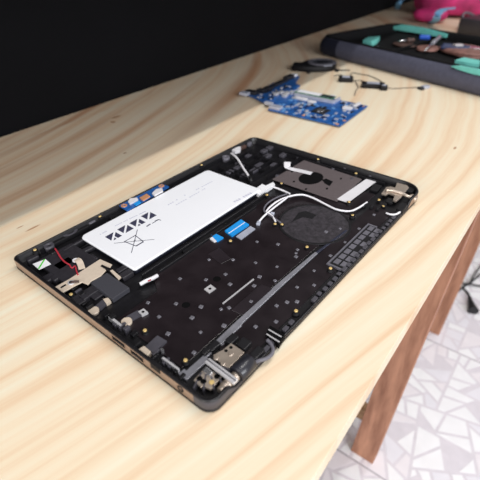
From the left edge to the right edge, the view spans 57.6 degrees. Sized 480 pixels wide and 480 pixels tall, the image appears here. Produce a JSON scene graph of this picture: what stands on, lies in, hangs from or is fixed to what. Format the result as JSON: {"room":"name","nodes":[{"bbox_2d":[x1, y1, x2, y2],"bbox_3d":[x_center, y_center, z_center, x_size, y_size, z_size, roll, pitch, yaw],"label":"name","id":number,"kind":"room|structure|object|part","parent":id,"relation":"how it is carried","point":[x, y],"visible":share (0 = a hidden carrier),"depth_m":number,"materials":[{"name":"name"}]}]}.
{"room":"electronics workshop","nodes":[
{"label":"electronics workshop","id":0,"kind":"room"},
{"bbox_2d":[0,0,412,136],"bbox_3d":[-0.062,-0.945,0.847,0.120,2.500,5.400,23,42,30],"label":"wall","id":1,"kind":"structure","parent":0,"point":[59,58],"depth_m":0.85,"materials":[{"name":"black paint"}]},
{"bbox_2d":[319,245,479,479],"bbox_3d":[0.353,0.246,1.325,4.600,0.011,5.400,23,42,30],"label":"floor","id":2,"kind":"structure","parent":0,"point":[433,433],"depth_m":1.05,"materials":[{"name":"tile"}]},
{"bbox_2d":[0,0,479,479],"bbox_3d":[0.307,-0.097,1.196,0.682,0.700,3.500,23,42,30],"label":"workbench","id":3,"kind":"object","parent":2,"relation":"on","point":[75,405],"visible":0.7,"depth_m":0.46,"materials":[{"name":"brown wood"}]},
{"bbox_2d":[14,137,418,411],"bbox_3d":[0.001,-0.022,0.480,0.274,0.016,0.394,25,43,32],"label":"chassis","id":4,"kind":"object","parent":3,"relation":"on","point":[200,275],"visible":1,"depth_m":0.43,"materials":[{"name":"black plastic"},{"name":"white plastic"},{"name":"taupe metal"}]},
{"bbox_3d":[-0.203,0.019,0.429,0.006,0.007,0.012,25,43,32],"label":"moulding","id":5,"kind":"part","parent":4,"relation":"part of","materials":[{"name":"black plastic"}]},
{"bbox_3d":[-0.178,0.036,0.406,0.010,0.005,0.016,25,43,32],"label":"moulding","id":6,"kind":"part","parent":4,"relation":"part of","materials":[{"name":"black plastic"}]},
{"bbox_3d":[-0.168,0.033,0.410,0.010,0.005,0.020,21,41,28],"label":"moulding","id":7,"kind":"part","parent":4,"relation":"part of","materials":[{"name":"black plastic"}]},
{"bbox_3d":[-0.170,0.025,0.422,0.012,0.006,0.018,25,43,32],"label":"moulding","id":8,"kind":"part","parent":4,"relation":"part of","materials":[{"name":"black plastic"}]},
{"bbox_3d":[-0.169,0.005,0.449,0.004,0.006,0.030,22,42,29],"label":"moulding","id":9,"kind":"part","parent":4,"relation":"part of","materials":[{"name":"black plastic"}]},
{"bbox_3d":[-0.140,0.055,0.380,0.008,0.004,0.010,25,43,32],"label":"moulding","id":10,"kind":"part","parent":4,"relation":"part of","materials":[{"name":"black plastic"}]},
{"bbox_3d":[-0.137,0.051,0.384,0.008,0.005,0.006,24,43,31],"label":"moulding","id":11,"kind":"part","parent":4,"relation":"part of","materials":[{"name":"black plastic"}]},
{"bbox_3d":[-0.135,0.048,0.390,0.010,0.004,0.028,25,43,32],"label":"moulding","id":12,"kind":"part","parent":4,"relation":"part of","materials":[{"name":"black plastic"}]},
{"bbox_3d":[-0.152,0.009,0.445,0.008,0.004,0.020,25,43,32],"label":"moulding","id":13,"kind":"part","parent":4,"relation":"part of","materials":[{"name":"black plastic"}]},
{"bbox_3d":[-0.127,0.048,0.390,0.010,0.002,0.014,25,43,32],"label":"moulding","id":14,"kind":"part","parent":4,"relation":"part of","materials":[{"name":"black plastic"}]},
{"bbox_3d":[-0.112,0.029,0.415,0.006,0.005,0.012,27,44,33],"label":"moulding","id":15,"kind":"part","parent":4,"relation":"part of","materials":[{"name":"black plastic"}]},
{"bbox_3d":[-0.106,0.033,0.408,0.008,0.005,0.012,26,43,33],"label":"moulding","id":16,"kind":"part","parent":4,"relation":"part of","materials":[{"name":"black plastic"}]},
{"bbox_3d":[-0.023,0.099,0.309,0.015,0.003,0.016,20,40,27],"label":"mount plate","id":17,"kind":"part","parent":4,"relation":"part of","materials":[{"name":"metal"}]},
{"bbox_3d":[-0.027,0.044,0.393,0.008,0.001,0.009,25,43,32],"label":"ground plate","id":18,"kind":"part","parent":4,"relation":"part of","materials":[{"name":"silver metal"}]},
{"bbox_3d":[-0.020,0.016,0.433,0.015,0.001,0.023,-26,42,-31],"label":"raised panel","id":19,"kind":"part","parent":4,"relation":"part of","materials":[{"name":"black plastic"}]},
{"bbox_3d":[-0.013,0.093,0.310,0.029,0.003,0.005,27,44,34],"label":"hinge arm","id":20,"kind":"part","parent":4,"relation":"part of","materials":[{"name":"silver metal"}]},
{"bbox_3d":[-0.009,0.086,0.325,0.017,0.003,0.021,26,44,33],"label":"mount plate","id":21,"kind":"part","parent":4,"relation":"part of","materials":[{"name":"metal"}]},
{"bbox_3d":[0.022,0.003,0.451,0.098,0.001,0.326,25,43,32],"label":"keyboard plate","id":22,"kind":"part","parent":4,"relation":"part of","materials":[{"name":"black metal"}]},
{"bbox_3d":[0.017,0.056,0.375,0.009,0.002,0.188,24,43,31],"label":"metal rail","id":23,"kind":"part","parent":4,"relation":"part of","materials":[{"name":"grey metal"}]},
{"bbox_3d":[0.012,0.052,0.380,0.014,0.001,0.044,25,43,32],"label":"raised panel","id":24,"kind":"part","parent":4,"relation":"part of","materials":[{"name":"black plastic"}]},
{"bbox_3d":[0.078,0.026,0.416,0.026,0.001,0.270,25,43,32],"label":"hinge plate","id":25,"kind":"part","parent":4,"relation":"part of","materials":[{"name":"black metal"}]},
{"bbox_3d":[0.100,-0.077,0.557,0.092,0.002,0.072,26,43,32],"label":"drive plate","id":26,"kind":"part","parent":4,"relation":"part of","materials":[{"name":"beige metal"}]},
{"bbox_3d":[0.095,0.001,0.450,0.003,0.001,0.055,29,45,35],"label":"rail","id":27,"kind":"part","parent":4,"relation":"part of","materials":[{"name":"black plastic"}]},
{"bbox_2d":[326,223,382,270],"bbox_3d":[0.118,0.006,0.441,0.022,0.002,0.090,23,42,30],"label":"vent","id":28,"kind":"object","parent":4,"relation":"attached to","point":[344,253],"depth_m":0.44,"materials":[{"name":"black plastic"}]},
{"bbox_3d":[0.189,-0.054,0.515,0.034,0.006,0.006,17,39,24],"label":"hinge rod","id":29,"kind":"part","parent":4,"relation":"part of","materials":[{"name":"metal"}]},
{"bbox_2d":[239,73,367,126],"bbox_3d":[0.134,-0.281,0.845,0.242,0.012,0.220,23,42,30],"label":"motherboard","id":30,"kind":"object","parent":3,"relation":"on","point":[284,96],"visible":1,"depth_m":0.81,"materials":[{"name":"blue plastic"}]},
{"bbox_2d":[291,58,349,73],"bbox_3d":[0.186,-0.408,1.019,0.132,0.016,0.081,-1,35,0],"label":"fan","id":31,"kind":"object","parent":3,"relation":"on","point":[318,64],"visible":1,"depth_m":1.00,"materials":[{"name":"black plastic"}]},
{"bbox_2d":[335,73,429,95],"bbox_3d":[0.288,-0.339,0.924,0.166,0.010,0.155,-8,36,-9],"label":"speakers","id":32,"kind":"object","parent":3,"relation":"on","point":[382,86],"visible":1,"depth_m":0.89,"materials":[{"name":"black plastic"}]},
{"bbox_2d":[320,23,479,95],"bbox_3d":[0.461,-0.441,1.029,0.307,0.048,0.507,-22,41,-27],"label":"case","id":33,"kind":"object","parent":3,"relation":"on","point":[358,46],"visible":0.95,"depth_m":1.02,"materials":[{"name":"grey fabric"}]},
{"bbox_3d":[0.292,-0.539,1.175,0.069,0.040,0.257,24,43,31],"label":"corner panel","id":34,"kind":"part","parent":33,"relation":"part of","materials":[{"name":"blue fabric"}]},
{"bbox_2d":[393,42,415,47],"bbox_3d":[0.406,-0.483,1.079,0.047,0.007,0.061,-22,41,-27],"label":"pouch","id":35,"kind":"object","parent":33,"relation":"in","point":[398,44],"visible":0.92,"depth_m":1.07,"materials":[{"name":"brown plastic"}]},
{"bbox_2d":[399,38,414,42],"bbox_3d":[0.411,-0.491,1.074,0.040,0.012,0.012,-8,36,-9],"label":"screwdriver","id":36,"kind":"object","parent":35,"relation":"on","point":[407,40],"visible":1,"depth_m":1.07,"materials":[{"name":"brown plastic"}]},
{"bbox_3d":[0.421,-0.492,1.075,0.020,0.012,0.012,-8,36,-9],"label":"handle","id":37,"kind":"part","parent":36,"relation":"part of","materials":[{"name":"brown plastic"}]},
{"bbox_2d":[419,34,429,39],"bbox_3d":[0.485,-0.532,1.145,0.026,0.010,0.014,9,37,15],"label":"stick","id":38,"kind":"object","parent":33,"relation":"in","point":[421,37],"visible":1,"depth_m":1.14,"materials":[{"name":"blue plastic"}]},
{"bbox_2d":[416,45,439,51],"bbox_3d":[0.448,-0.456,1.040,0.060,0.008,0.052,-22,41,-27],"label":"pouch","id":39,"kind":"object","parent":33,"relation":"in","point":[432,48],"visible":0.94,"depth_m":1.03,"materials":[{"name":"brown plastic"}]},
{"bbox_2d":[424,35,441,50],"bbox_3d":[0.458,-0.467,1.038,0.012,0.012,0.171,18,40,25],"label":"screwdriver","id":40,"kind":"object","parent":33,"relation":"in","point":[433,42],"visible":1,"depth_m":1.04,"materials":[{"name":"grey metal"}]},
{"bbox_3d":[0.480,-0.489,1.067,0.012,0.012,0.085,18,40,25],"label":"handle","id":41,"kind":"part","parent":40,"relation":"part of","materials":[{"name":"grey metal"}]},
{"bbox_2d":[438,44,479,59],"bbox_3d":[0.518,-0.429,0.993,0.091,0.016,0.146,-22,41,-27],"label":"pouch","id":42,"kind":"object","parent":33,"relation":"in","point":[459,52],"visible":0.8,"depth_m":0.97,"materials":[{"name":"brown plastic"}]},
{"bbox_2d":[440,43,479,49],"bbox_3d":[0.508,-0.439,0.997,0.090,0.010,0.034,17,39,24],"label":"pliers","id":43,"kind":"object","parent":42,"relation":"on","point":[445,45],"visible":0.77,"depth_m":0.99,"materials":[{"name":"metal"}]},
{"bbox_3d":[0.287,0.209,0.781,0.085,0.681,0.026,23,42,30],"label":"leg","id":44,"kind":"part","parent":3,"relation":"part of","materials":[{"name":"brown wood"}]},
{"bbox_2d":[395,0,479,23],"bbox_3d":[0.848,-0.870,1.487,0.519,0.200,0.493,-1,35,0],"label":"bag","id":45,"kind":"object","parent":3,"relation":"on","point":[430,11],"visible":0.94,"depth_m":1.49,"materials":[{"name":"fabric"}]},
{"bbox_3d":[0.570,-0.009,1.081,0.085,0.681,0.026,23,42,30],"label":"leg","id":46,"kind":"part","parent":3,"relation":"part of","materials":[{"name":"brown wood"}]},
{"bbox_2d":[457,12,479,35],"bbox_3d":[0.771,-0.673,1.347,0.236,0.048,0.191,-26,42,-30],"label":"power adapter","id":47,"kind":"object","parent":3,"relation":"on","point":[470,25],"visible":0.98,"depth_m":1.29,"materials":[{"name":"black plastic"}]},
{"bbox_3d":[0.744,-0.714,1.406,0.029,0.049,0.190,24,43,31],"label":"cord","id":48,"kind":"part","parent":47,"relation":"part of","materials":[{"name":"black plastic"}]},
{"bbox_2d":[459,266,479,313],"bbox_3d":[0.798,0.130,1.446,0.104,0.032,0.350,28,45,35],"label":"power cable","id":49,"kind":"object","parent":2,"relation":"on","point":[472,308],"visible":0.87,"depth_m":1.37,"materials":[{"name":"black rubber"}]},
{"bbox_3d":[0.792,0.127,1.464,0.096,0.006,0.279,23,42,30],"label":"cord","id":50,"kind":"part","parent":49,"relation":"part of","materials":[{"name":"black rubber"}]},
{"bbox_3d":[0.823,0.096,1.500,0.011,0.014,0.225,26,44,33],"label":"cord","id":51,"kind":"part","parent":49,"relation":"part of","materials":[{"name":"black rubber"}]}
]}

